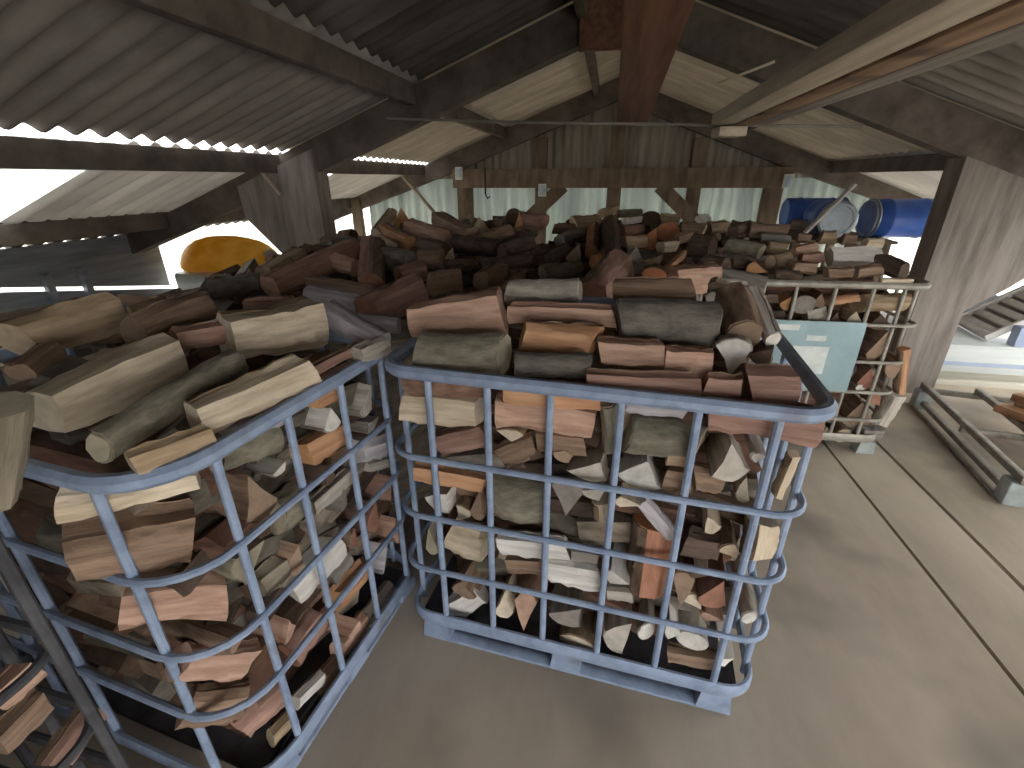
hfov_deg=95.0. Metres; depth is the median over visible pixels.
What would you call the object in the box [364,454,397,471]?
log
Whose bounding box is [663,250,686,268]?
log
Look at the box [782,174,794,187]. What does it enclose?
box
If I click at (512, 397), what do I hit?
log
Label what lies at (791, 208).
drum
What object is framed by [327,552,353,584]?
log
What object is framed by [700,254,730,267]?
log
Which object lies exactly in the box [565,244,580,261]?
log
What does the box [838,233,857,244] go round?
log
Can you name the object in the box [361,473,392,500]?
log
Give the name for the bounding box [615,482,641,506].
log
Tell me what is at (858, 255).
log
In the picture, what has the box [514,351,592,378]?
log
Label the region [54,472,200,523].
log
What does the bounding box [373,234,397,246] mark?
log
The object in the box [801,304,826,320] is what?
log
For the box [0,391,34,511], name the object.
log
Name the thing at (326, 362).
log
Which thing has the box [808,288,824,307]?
log
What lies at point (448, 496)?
log
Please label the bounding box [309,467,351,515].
log
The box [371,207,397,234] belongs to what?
log
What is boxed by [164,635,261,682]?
log
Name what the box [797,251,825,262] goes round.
log
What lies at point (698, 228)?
log
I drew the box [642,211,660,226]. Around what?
log
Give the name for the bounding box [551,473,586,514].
log
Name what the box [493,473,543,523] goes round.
log
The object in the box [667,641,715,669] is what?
log
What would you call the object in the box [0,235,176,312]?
wall
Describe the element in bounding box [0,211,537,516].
firewood pile
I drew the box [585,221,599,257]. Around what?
log
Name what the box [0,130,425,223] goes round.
roof
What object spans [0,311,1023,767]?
floor
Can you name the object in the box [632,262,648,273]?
log
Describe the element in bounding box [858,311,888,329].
log
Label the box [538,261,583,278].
log
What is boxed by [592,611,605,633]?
log
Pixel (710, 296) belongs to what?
log
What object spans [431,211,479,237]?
log
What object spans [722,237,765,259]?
log
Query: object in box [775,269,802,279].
log
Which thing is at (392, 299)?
log
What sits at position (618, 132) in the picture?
column
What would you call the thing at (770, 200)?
column
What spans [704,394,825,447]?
log
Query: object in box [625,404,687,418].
log
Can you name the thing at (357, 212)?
column
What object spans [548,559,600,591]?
log
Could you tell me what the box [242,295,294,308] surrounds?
log
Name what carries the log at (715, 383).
on the wire cage at (643, 666)
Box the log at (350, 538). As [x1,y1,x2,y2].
[327,524,357,546]
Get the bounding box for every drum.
[779,197,850,227]
[803,199,858,237]
[855,198,933,237]
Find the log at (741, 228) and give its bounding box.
[727,220,751,235]
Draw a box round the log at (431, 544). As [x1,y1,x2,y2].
[426,512,448,554]
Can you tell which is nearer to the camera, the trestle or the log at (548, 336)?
the log at (548, 336)
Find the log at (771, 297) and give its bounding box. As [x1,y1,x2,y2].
[765,292,778,302]
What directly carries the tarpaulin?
on the bale
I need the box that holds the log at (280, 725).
[266,708,299,747]
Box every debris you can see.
[504,216,797,313]
[697,265,888,430]
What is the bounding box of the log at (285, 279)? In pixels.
[260,239,359,295]
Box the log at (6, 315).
[0,305,48,320]
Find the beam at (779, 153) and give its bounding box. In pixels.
[651,93,920,198]
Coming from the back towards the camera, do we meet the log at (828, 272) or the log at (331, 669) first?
the log at (828, 272)
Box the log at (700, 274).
[665,262,721,294]
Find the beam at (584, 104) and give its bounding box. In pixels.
[333,78,618,219]
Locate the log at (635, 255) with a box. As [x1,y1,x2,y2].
[630,246,643,261]
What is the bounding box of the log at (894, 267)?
[871,254,909,277]
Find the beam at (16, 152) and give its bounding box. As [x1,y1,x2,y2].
[0,135,424,174]
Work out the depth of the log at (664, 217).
5.16 m
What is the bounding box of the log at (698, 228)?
[682,221,707,233]
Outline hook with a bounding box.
[484,168,489,198]
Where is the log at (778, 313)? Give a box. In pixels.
[772,308,785,319]
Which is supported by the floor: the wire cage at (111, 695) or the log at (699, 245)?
the wire cage at (111, 695)
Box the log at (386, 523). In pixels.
[376,515,399,543]
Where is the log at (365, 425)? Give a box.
[350,415,378,433]
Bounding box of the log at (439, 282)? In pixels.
[426,268,463,296]
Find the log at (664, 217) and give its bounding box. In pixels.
[660,213,681,224]
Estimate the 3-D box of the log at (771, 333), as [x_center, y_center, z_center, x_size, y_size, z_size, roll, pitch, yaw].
[0.740,-0.207,1.381,0.051,0.133,0.214,2,24,5]
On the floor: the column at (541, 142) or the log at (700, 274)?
the column at (541, 142)
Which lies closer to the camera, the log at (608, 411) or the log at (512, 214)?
the log at (608, 411)
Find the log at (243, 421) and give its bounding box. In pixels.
[219,406,283,434]
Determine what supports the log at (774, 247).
on the debris at (826, 292)
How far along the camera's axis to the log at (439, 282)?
2.43 m
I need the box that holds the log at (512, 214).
[506,208,521,224]
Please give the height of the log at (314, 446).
0.099 m
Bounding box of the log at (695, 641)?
[676,605,708,650]
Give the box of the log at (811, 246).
[790,242,818,255]
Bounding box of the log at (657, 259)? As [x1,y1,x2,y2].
[643,254,662,264]
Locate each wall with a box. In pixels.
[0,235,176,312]
[369,77,892,266]
[964,294,999,310]
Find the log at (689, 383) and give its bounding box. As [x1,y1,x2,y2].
[586,367,701,395]
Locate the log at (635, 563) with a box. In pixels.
[632,547,642,567]
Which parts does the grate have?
rail, rail, rail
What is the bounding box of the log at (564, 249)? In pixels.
[543,243,570,262]
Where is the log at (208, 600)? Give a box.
[118,568,227,630]
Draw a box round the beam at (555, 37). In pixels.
[126,4,579,253]
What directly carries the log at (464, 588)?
in the wire cage at (643, 666)
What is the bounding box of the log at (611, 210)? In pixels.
[597,204,619,217]
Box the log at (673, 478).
[661,465,693,493]
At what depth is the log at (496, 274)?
2.50 m
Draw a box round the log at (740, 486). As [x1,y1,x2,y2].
[732,474,749,503]
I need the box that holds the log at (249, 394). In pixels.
[184,353,321,433]
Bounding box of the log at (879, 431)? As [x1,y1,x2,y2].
[853,425,885,441]
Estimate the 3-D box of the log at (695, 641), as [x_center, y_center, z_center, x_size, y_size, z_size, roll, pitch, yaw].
[0.615,0.777,1.631,0.110,0.074,0.286,6,24,14]
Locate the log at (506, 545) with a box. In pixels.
[496,528,570,560]
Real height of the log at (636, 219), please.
0.077 m
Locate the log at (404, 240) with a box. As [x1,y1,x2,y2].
[379,222,416,250]
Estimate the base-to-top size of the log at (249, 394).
0.112 m
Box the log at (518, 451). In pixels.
[493,429,535,468]
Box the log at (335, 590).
[322,558,367,611]
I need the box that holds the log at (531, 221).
[521,212,549,229]
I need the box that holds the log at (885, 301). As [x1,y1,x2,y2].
[852,292,911,311]
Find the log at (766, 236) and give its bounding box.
[762,232,791,242]
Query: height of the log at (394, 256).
0.160 m
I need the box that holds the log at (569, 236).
[555,227,586,245]
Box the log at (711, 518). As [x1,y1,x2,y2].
[700,499,721,533]
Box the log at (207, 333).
[168,320,226,349]
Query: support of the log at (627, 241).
on the debris at (531, 272)
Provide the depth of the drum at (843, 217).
4.95 m
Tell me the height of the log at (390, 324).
0.076 m
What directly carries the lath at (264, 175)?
attached to the column at (303, 213)
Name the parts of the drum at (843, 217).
lid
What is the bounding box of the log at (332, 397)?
[307,388,338,408]
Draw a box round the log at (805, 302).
[788,290,815,313]
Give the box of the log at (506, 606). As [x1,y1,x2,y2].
[496,574,521,617]
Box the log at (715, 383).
[701,371,743,396]
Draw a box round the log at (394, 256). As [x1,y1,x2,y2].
[380,246,415,271]
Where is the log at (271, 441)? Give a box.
[209,427,283,472]
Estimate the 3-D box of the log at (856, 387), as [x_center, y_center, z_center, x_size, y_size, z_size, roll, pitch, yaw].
[2.205,-0.013,3.029,0.078,0.057,0.213,4,24,10]
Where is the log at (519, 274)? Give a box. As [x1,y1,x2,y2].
[500,270,525,300]
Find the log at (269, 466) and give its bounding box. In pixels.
[242,456,285,477]
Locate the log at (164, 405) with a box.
[86,348,248,463]
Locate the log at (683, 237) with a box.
[672,230,693,243]
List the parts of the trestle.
leg, leg, leg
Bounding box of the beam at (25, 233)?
[0,198,351,246]
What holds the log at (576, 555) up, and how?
in the wire cage at (643, 666)
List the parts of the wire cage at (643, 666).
skid rail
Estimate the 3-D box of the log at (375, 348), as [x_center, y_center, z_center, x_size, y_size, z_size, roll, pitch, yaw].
[-0.456,-0.111,1.511,0.065,0.070,0.131,12,26,26]
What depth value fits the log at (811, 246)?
3.11 m
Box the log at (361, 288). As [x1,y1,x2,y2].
[304,275,379,294]
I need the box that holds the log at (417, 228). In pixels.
[403,218,451,247]
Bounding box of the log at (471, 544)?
[444,517,496,561]
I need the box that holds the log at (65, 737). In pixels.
[34,707,107,765]
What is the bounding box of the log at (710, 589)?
[696,552,725,607]
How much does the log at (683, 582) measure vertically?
0.123 m
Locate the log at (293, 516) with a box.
[270,480,311,535]
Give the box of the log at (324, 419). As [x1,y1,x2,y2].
[299,407,340,432]
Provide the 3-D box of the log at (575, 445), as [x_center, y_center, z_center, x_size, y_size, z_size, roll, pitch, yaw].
[0.148,0.164,1.387,0.154,0.076,0.072,6,24,15]
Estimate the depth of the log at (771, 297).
2.84 m
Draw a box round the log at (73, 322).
[0,292,126,354]
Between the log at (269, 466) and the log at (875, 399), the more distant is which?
the log at (875, 399)
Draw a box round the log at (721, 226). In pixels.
[705,219,730,233]
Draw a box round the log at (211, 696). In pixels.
[174,677,249,730]
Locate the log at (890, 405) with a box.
[871,390,906,427]
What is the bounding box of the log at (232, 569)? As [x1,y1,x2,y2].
[193,537,264,582]
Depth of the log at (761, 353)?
1.28 m
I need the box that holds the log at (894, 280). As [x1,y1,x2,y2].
[878,278,913,282]
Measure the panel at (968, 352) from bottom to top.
0.250 m
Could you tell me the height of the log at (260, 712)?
0.091 m
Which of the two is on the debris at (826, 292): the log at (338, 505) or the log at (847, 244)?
the log at (847, 244)
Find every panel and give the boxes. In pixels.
[881,313,1023,375]
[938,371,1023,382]
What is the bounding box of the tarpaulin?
[180,236,277,271]
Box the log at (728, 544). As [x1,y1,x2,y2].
[718,517,736,557]
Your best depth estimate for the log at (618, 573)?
1.52 m
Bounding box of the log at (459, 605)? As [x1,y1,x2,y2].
[448,585,488,616]
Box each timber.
[711,0,1010,125]
[711,126,747,137]
[734,0,1023,125]
[756,22,1023,123]
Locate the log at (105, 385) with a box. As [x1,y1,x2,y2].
[25,333,188,432]
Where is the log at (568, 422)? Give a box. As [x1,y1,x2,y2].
[495,391,596,437]
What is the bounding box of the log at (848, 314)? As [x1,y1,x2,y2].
[839,307,861,321]
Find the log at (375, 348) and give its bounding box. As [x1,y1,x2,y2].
[351,336,390,361]
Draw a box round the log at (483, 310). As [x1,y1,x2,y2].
[406,286,508,336]
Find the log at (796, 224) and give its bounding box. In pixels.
[789,219,807,229]
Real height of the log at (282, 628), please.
0.091 m
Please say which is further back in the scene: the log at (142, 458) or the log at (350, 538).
the log at (350, 538)
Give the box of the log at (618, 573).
[607,542,629,584]
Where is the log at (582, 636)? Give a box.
[559,613,594,650]
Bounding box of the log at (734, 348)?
[715,332,752,372]
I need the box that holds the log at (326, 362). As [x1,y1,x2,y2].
[312,341,357,373]
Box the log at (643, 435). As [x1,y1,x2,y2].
[621,414,707,456]
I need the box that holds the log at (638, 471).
[618,453,661,489]
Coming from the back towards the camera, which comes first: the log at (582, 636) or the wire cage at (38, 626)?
the log at (582, 636)
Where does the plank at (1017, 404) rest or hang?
on the metal frame
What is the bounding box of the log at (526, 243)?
[497,235,535,258]
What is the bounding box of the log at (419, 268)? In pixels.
[393,260,427,280]
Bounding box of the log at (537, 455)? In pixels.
[530,442,544,460]
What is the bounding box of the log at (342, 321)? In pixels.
[324,299,390,342]
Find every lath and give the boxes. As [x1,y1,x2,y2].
[261,173,281,194]
[401,176,435,211]
[718,60,774,83]
[803,184,856,232]
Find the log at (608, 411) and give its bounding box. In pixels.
[600,401,616,453]
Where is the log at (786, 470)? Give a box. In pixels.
[771,450,800,499]
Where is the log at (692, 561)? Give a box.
[687,557,708,577]
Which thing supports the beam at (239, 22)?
on the beam at (555, 37)
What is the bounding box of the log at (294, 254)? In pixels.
[254,247,307,275]
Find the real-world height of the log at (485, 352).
0.144 m
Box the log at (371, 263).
[357,234,386,286]
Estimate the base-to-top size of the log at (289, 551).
0.118 m
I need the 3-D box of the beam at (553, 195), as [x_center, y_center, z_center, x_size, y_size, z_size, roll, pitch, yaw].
[0.455,-2.778,7.362,0.814,0.759,0.120,4,24,10]
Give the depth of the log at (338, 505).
1.53 m
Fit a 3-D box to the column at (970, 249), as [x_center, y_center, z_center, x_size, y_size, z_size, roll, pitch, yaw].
[3.680,-0.765,3.625,1.010,1.798,0.210,4,24,10]
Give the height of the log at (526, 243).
0.139 m
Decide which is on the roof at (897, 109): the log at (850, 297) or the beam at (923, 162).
the beam at (923, 162)
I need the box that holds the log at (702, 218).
[695,214,711,222]
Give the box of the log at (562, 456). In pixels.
[552,450,572,462]
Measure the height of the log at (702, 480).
0.073 m
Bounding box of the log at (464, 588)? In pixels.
[451,559,487,598]
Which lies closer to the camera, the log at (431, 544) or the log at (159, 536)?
the log at (159, 536)
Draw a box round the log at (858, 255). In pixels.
[824,246,882,266]
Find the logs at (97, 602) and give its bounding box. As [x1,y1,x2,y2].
[0,333,391,736]
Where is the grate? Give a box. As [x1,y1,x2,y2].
[958,285,1023,339]
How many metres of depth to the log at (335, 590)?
1.65 m
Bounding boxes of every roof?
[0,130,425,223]
[676,2,1023,177]
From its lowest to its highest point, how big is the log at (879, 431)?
0.102 m
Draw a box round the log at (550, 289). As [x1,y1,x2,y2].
[504,278,582,304]
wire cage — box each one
[0,319,415,767]
[0,536,129,767]
[384,292,837,715]
[682,254,931,453]
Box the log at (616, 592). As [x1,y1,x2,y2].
[607,584,632,602]
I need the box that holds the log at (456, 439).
[435,422,492,456]
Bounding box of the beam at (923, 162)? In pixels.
[830,153,946,172]
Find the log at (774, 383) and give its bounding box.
[743,361,801,405]
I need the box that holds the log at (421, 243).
[414,237,450,255]
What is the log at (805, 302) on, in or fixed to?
on the debris at (826, 292)
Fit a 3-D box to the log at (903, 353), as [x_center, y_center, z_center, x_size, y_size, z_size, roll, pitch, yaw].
[2.387,-0.083,2.878,0.118,0.300,0.065,6,24,13]
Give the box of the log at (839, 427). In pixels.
[825,421,851,442]
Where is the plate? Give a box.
[579,0,623,51]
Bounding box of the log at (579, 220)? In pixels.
[569,214,601,227]
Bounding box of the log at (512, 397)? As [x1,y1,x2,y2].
[503,390,600,409]
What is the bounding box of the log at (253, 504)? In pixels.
[203,471,276,523]
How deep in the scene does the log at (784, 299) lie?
2.85 m
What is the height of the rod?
0.155 m
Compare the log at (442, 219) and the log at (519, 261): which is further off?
the log at (442, 219)
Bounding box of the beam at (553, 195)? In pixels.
[526,188,567,213]
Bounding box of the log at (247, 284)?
[206,273,261,299]
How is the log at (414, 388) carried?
in the wire cage at (643, 666)
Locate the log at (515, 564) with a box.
[504,555,541,574]
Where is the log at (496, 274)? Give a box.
[473,262,507,289]
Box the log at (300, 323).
[216,296,328,358]
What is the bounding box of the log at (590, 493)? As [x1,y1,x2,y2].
[581,481,605,500]
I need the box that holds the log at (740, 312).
[714,282,762,346]
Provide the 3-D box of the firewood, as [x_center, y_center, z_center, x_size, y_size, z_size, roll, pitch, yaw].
[0.318,0.281,1.861,1.105,1.026,0.840,6,24,14]
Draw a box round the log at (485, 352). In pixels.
[411,330,511,374]
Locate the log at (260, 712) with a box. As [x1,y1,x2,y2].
[230,682,284,737]
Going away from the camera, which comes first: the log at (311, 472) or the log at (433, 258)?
the log at (311, 472)
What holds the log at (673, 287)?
on the firewood
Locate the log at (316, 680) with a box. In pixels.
[291,669,324,709]
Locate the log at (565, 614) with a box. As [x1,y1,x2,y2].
[549,583,583,626]
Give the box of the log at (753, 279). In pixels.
[722,267,767,287]
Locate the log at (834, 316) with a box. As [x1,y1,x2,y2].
[826,305,839,321]
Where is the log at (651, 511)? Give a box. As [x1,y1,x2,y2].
[637,497,674,540]
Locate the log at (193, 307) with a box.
[120,290,216,343]
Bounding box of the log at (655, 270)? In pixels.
[641,263,667,277]
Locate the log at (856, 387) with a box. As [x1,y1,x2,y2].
[849,378,866,390]
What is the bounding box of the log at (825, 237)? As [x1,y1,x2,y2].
[815,230,836,244]
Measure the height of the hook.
0.451 m
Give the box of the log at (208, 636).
[160,619,243,654]
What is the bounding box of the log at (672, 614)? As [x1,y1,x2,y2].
[664,603,680,638]
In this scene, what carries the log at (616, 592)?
in the wire cage at (643, 666)
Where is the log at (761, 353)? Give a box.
[749,340,773,363]
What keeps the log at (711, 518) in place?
in the wire cage at (643, 666)
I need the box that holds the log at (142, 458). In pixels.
[124,423,216,474]
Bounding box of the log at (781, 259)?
[765,251,791,268]
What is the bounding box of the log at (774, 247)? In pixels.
[767,240,788,253]
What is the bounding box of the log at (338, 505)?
[325,489,347,511]
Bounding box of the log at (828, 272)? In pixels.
[823,266,854,278]
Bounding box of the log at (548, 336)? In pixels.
[518,319,604,352]
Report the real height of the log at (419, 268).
0.122 m
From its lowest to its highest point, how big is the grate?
0.744 m
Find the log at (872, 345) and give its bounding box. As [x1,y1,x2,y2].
[858,327,887,360]
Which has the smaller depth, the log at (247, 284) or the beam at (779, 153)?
the log at (247, 284)
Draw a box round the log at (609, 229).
[600,215,620,254]
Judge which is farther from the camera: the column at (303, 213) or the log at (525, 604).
the column at (303, 213)
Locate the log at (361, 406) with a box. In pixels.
[347,383,371,417]
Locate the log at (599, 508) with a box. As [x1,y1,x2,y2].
[591,491,608,522]
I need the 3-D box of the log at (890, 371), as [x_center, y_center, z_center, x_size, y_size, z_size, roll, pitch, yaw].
[2.335,-0.128,2.951,0.090,0.132,0.209,4,24,10]
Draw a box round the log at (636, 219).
[621,216,641,224]
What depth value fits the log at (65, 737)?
0.99 m
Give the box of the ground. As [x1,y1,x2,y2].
[0,219,1023,294]
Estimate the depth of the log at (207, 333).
1.35 m
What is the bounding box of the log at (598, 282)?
[581,249,633,297]
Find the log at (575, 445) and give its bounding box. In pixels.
[535,431,586,456]
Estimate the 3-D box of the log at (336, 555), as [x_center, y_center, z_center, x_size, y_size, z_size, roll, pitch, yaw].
[-0.638,0.578,1.489,0.109,0.118,0.237,7,26,16]
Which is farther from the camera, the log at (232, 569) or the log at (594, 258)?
the log at (594, 258)
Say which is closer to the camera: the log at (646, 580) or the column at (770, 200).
the log at (646, 580)
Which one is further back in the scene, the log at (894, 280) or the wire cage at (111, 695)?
the log at (894, 280)
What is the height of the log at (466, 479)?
0.064 m
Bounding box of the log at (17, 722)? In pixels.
[0,687,54,754]
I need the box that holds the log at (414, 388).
[401,370,482,397]
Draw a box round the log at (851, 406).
[839,394,869,424]
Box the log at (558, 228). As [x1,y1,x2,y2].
[552,222,576,233]
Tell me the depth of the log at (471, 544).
1.63 m
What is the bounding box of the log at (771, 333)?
[748,285,781,345]
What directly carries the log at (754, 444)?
in the wire cage at (643, 666)
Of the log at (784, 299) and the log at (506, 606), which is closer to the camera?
the log at (506, 606)
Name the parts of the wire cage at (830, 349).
name plate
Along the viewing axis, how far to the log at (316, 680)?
1.49 m
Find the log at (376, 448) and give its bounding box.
[352,430,387,462]
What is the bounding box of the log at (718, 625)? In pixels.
[714,615,734,666]
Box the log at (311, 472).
[302,463,334,485]
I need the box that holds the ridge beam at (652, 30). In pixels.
[617,0,694,121]
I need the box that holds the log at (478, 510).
[470,486,486,520]
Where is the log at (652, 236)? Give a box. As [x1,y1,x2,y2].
[643,227,656,250]
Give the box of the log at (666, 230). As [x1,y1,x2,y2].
[657,221,679,240]
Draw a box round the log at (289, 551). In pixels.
[275,540,304,575]
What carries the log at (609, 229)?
on the debris at (531, 272)
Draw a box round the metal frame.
[909,382,1023,507]
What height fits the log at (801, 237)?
0.072 m
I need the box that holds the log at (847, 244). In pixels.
[844,243,860,246]
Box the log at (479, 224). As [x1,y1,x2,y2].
[473,217,489,232]
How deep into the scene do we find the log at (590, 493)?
1.40 m
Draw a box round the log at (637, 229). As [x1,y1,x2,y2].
[619,224,644,236]
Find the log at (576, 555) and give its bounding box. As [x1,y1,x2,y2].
[571,549,598,564]
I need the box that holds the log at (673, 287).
[612,276,695,300]
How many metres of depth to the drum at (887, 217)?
5.01 m
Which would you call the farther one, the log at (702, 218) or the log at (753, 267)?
the log at (702, 218)
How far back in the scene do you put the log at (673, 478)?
1.31 m
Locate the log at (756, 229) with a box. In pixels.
[747,221,790,237]
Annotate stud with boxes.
[39,274,60,304]
[76,267,95,295]
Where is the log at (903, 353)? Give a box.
[892,346,910,394]
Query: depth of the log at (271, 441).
1.16 m
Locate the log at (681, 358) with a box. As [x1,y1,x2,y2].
[662,344,713,378]
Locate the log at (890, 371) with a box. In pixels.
[873,352,900,378]
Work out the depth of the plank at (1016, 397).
3.15 m
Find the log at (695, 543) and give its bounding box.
[679,525,720,560]
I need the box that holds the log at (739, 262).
[731,254,751,269]
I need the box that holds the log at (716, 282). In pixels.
[707,276,731,291]
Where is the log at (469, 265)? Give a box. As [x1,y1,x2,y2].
[442,257,479,274]
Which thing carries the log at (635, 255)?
on the debris at (531, 272)
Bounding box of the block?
[1006,325,1023,346]
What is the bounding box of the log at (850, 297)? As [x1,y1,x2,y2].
[834,293,859,304]
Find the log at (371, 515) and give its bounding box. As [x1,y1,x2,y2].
[339,500,378,532]
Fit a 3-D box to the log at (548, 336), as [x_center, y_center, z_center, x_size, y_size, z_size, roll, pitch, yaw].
[0.141,-0.141,1.412,0.264,0.098,0.089,5,24,14]
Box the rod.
[386,117,862,127]
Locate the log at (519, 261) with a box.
[498,253,532,268]
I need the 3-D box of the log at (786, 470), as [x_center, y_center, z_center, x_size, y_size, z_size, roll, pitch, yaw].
[0.716,0.239,1.235,0.043,0.144,0.036,-1,24,-3]
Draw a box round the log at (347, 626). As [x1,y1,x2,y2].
[326,614,360,637]
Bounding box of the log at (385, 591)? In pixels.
[362,580,393,627]
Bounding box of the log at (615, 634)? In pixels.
[602,603,631,653]
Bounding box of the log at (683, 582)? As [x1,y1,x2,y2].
[673,539,694,605]
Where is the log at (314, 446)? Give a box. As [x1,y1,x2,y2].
[288,421,345,464]
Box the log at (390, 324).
[356,312,401,333]
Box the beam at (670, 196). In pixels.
[655,188,698,222]
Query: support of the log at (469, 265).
on the firewood pile
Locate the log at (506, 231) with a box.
[476,225,513,239]
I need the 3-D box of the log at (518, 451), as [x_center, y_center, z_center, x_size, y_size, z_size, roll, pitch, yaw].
[0.013,0.194,1.452,0.150,0.133,0.088,5,24,12]
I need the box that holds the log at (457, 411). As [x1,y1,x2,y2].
[399,392,483,426]
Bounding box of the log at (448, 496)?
[424,486,458,512]
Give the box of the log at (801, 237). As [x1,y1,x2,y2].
[796,233,811,242]
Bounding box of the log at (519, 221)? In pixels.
[515,211,522,226]
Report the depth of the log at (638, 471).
1.34 m
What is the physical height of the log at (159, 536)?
0.178 m
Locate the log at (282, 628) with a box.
[251,615,295,644]
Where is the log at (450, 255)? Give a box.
[445,247,454,258]
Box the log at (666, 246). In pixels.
[656,240,679,252]
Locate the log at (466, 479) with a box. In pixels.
[413,461,485,491]
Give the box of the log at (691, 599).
[676,578,700,608]
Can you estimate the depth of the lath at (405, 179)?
5.86 m
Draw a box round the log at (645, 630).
[637,598,654,639]
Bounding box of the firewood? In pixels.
[436,312,762,639]
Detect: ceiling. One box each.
[0,0,509,162]
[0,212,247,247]
[268,0,891,125]
[752,38,1023,159]
[827,149,942,198]
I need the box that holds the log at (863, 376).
[851,358,872,388]
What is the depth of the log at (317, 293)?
2.21 m
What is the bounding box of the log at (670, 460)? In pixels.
[665,456,685,466]
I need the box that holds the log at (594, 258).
[588,248,604,267]
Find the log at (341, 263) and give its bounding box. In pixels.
[329,253,358,276]
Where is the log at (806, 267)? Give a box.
[789,261,817,274]
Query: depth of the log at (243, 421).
1.12 m
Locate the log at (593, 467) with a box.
[567,438,609,481]
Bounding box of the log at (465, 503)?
[456,495,474,519]
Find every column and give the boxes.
[237,149,336,252]
[350,199,365,235]
[457,188,473,220]
[534,137,547,250]
[606,105,626,219]
[682,137,708,221]
[756,188,782,223]
[876,156,1023,392]
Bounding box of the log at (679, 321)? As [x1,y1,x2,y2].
[615,297,722,346]
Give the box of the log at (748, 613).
[729,553,757,623]
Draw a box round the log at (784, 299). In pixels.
[775,292,791,310]
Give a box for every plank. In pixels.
[993,403,1023,421]
[1010,392,1023,404]
[1014,402,1023,407]
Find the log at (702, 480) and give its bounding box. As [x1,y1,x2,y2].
[692,462,724,493]
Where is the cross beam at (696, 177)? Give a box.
[452,167,794,187]
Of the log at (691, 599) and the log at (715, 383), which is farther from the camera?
the log at (691, 599)
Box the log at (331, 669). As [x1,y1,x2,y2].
[317,654,348,695]
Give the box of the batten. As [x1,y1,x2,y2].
[935,377,1023,389]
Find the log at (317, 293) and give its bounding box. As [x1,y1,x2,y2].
[303,285,360,312]
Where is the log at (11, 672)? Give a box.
[0,662,47,709]
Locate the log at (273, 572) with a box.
[244,554,290,595]
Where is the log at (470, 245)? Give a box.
[451,234,500,256]
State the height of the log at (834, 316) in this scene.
0.080 m
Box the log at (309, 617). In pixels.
[278,606,329,666]
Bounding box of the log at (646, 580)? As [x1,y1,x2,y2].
[627,513,671,598]
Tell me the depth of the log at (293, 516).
1.31 m
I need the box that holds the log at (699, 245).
[685,233,717,257]
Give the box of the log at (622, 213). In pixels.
[616,209,642,217]
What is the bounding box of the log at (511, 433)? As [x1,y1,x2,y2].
[496,427,527,441]
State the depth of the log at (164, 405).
1.01 m
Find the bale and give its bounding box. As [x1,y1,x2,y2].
[175,270,217,289]
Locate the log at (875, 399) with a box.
[853,388,880,405]
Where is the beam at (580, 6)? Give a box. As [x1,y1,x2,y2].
[573,0,599,97]
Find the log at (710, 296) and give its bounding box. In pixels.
[705,289,715,300]
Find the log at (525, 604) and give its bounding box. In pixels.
[514,573,540,630]
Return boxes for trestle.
[788,229,897,281]
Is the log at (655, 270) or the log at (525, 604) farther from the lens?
the log at (655, 270)
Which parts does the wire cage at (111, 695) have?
skid rail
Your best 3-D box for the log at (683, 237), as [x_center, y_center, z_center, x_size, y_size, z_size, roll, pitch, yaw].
[1.442,-1.236,3.959,0.089,0.096,0.305,19,32,37]
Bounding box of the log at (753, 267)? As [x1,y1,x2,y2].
[746,260,767,273]
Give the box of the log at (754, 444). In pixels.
[743,433,765,462]
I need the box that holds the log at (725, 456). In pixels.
[706,433,750,481]
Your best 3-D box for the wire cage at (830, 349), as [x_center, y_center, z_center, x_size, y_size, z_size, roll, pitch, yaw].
[1.851,-0.277,3.372,1.234,1.120,1.054,3,24,8]
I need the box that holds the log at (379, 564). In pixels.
[356,541,387,573]
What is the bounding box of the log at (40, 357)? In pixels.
[3,342,65,380]
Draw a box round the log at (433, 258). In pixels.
[416,248,444,269]
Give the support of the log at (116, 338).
in the wire cage at (111, 695)
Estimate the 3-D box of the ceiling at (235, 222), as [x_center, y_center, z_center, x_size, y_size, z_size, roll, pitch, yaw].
[-4.079,-1.058,3.492,0.602,0.268,10.751,4,24,10]
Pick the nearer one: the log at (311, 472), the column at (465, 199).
the log at (311, 472)
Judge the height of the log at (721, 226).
0.127 m
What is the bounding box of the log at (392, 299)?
[354,273,428,316]
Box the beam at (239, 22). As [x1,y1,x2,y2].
[116,0,506,138]
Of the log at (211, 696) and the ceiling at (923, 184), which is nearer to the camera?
the log at (211, 696)
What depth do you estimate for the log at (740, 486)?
1.27 m
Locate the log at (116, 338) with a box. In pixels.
[88,333,124,344]
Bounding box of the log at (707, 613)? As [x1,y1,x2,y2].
[699,605,723,620]
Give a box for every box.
[455,167,462,179]
[538,184,546,196]
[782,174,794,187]
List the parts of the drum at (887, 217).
lid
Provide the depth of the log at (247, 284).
2.46 m
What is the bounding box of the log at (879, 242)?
[860,237,884,247]
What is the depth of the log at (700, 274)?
2.55 m
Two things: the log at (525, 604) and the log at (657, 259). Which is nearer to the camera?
the log at (525, 604)
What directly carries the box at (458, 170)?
attached to the cross beam at (696, 177)
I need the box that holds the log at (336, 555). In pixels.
[284,536,346,603]
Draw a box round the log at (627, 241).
[621,235,647,248]
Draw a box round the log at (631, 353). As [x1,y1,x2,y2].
[597,334,664,370]
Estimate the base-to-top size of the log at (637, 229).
0.108 m
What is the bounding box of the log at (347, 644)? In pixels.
[329,610,368,655]
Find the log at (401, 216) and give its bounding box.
[393,208,407,227]
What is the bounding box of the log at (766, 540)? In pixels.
[739,514,779,560]
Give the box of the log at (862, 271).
[850,263,883,278]
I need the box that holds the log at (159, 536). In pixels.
[62,495,195,580]
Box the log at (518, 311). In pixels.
[507,300,616,327]

